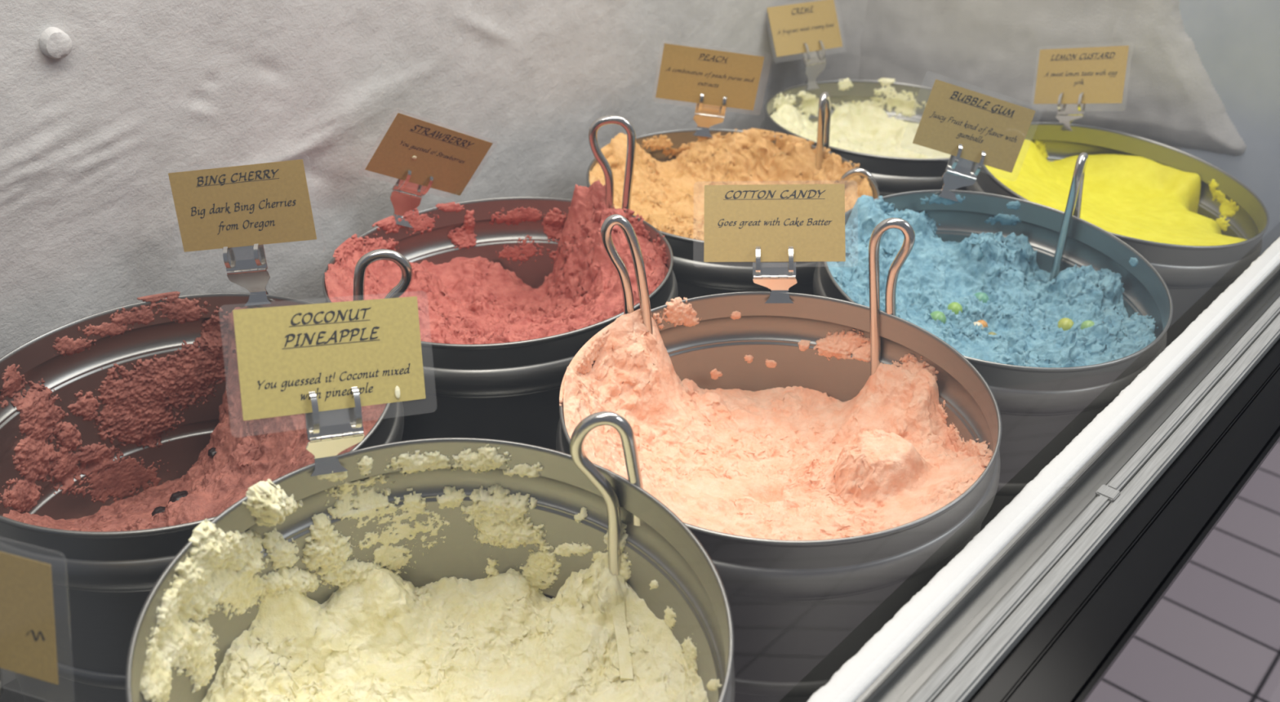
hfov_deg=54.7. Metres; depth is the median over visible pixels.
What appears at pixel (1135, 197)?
ice cream
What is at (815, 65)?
clip
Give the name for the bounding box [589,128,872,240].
ice cream
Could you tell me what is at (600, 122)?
wire hook
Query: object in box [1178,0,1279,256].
wall
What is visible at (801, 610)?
tub
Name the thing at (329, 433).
clip
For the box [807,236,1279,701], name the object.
display case
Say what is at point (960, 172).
clip
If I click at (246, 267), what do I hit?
clip
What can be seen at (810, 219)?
sign
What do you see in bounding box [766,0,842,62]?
sign
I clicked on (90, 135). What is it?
wall
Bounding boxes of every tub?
[0,293,404,701]
[125,437,734,701]
[322,196,678,450]
[555,291,1001,701]
[586,128,879,300]
[760,80,966,196]
[813,189,1173,531]
[965,122,1269,347]
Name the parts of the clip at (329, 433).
plate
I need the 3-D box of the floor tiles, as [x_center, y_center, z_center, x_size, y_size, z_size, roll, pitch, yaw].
[1.616,1.116,0.700,2.715,0.020,4.500,25,37,33]
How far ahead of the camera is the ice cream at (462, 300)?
0.93 m
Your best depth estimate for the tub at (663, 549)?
0.60 m
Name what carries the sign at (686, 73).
attached to the clip at (704, 122)
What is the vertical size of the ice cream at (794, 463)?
0.243 m
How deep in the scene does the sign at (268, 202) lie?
0.78 m
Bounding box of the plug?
[39,26,72,58]
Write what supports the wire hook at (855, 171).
attached to the tub at (695, 277)
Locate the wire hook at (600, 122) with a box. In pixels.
[588,115,635,212]
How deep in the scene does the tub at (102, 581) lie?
0.69 m
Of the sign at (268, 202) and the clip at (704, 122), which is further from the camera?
the clip at (704, 122)
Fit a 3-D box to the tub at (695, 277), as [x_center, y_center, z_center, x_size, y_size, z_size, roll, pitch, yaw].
[0.071,-0.037,1.082,0.247,0.243,0.247,17,33,23]
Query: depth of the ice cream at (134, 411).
0.79 m
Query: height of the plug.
0.018 m
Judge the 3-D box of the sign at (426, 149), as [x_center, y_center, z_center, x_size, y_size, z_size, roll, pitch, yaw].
[-0.156,-0.144,0.921,0.110,0.092,0.018,-21,38,-35]
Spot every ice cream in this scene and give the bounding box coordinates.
[0,291,386,531]
[139,444,722,701]
[324,179,668,344]
[559,297,993,540]
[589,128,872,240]
[769,77,951,158]
[826,194,1158,367]
[984,138,1246,245]
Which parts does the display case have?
panel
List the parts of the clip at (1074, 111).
plate, plate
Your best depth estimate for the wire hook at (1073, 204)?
0.94 m
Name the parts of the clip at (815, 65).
plate, plate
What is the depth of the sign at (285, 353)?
0.58 m
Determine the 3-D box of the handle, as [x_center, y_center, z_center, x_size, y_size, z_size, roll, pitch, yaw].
[0.149,-0.027,0.765,0.026,0.121,0.006,9,31,10]
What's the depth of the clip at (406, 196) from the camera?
0.93 m
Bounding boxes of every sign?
[0,551,58,684]
[165,154,316,252]
[232,296,425,437]
[358,112,492,195]
[652,43,764,110]
[703,183,845,262]
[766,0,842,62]
[912,79,1035,173]
[1033,45,1128,111]
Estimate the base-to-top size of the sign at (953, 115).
0.085 m
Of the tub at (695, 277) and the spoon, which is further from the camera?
the tub at (695, 277)
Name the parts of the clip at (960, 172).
plate, plate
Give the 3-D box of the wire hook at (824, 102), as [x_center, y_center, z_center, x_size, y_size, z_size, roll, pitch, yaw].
[0.162,-0.188,1.093,0.012,0.085,0.029,15,33,20]
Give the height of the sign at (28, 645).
0.071 m
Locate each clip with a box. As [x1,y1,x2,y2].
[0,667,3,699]
[222,243,271,306]
[304,386,364,476]
[389,170,433,228]
[693,93,726,137]
[752,246,797,303]
[802,40,826,90]
[937,143,985,202]
[1055,93,1085,130]
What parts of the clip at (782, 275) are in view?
plate, plate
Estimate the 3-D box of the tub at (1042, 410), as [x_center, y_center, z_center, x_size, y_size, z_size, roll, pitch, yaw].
[0.241,0.042,0.938,0.247,0.257,0.257,-11,33,-22]
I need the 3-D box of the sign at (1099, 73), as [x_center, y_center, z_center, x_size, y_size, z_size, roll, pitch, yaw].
[0.403,-0.250,1.135,0.018,0.082,0.107,-22,39,-36]
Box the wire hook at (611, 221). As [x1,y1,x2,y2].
[600,213,653,334]
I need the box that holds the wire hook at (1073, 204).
[1048,152,1088,281]
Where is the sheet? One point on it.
(992, 48)
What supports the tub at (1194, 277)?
on the floor
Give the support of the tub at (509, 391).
on the floor
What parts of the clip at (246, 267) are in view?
plate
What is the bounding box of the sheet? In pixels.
[858,0,1246,155]
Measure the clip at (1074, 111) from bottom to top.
0.043 m
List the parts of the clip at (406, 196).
plate, plate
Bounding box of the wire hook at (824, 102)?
[815,91,831,170]
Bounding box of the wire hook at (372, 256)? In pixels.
[353,248,413,301]
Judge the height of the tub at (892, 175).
0.246 m
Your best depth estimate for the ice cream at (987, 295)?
0.93 m
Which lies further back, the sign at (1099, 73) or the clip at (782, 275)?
the sign at (1099, 73)
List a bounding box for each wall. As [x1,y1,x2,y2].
[0,0,867,685]
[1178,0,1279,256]
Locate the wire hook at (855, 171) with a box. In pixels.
[839,168,879,191]
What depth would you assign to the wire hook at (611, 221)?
0.74 m
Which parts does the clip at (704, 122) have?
plate, plate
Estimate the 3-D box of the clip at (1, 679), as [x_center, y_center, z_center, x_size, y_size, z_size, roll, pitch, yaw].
[-0.270,0.140,0.493,0.030,0.048,0.024,13,32,17]
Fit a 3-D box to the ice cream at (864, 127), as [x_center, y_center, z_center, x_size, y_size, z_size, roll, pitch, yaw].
[0.237,-0.127,1.266,0.238,0.235,0.244,-13,34,-25]
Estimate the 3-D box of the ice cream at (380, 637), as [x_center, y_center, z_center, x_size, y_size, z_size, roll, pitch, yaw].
[-0.088,0.204,0.572,0.238,0.246,0.244,-13,34,-25]
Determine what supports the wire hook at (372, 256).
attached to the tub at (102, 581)

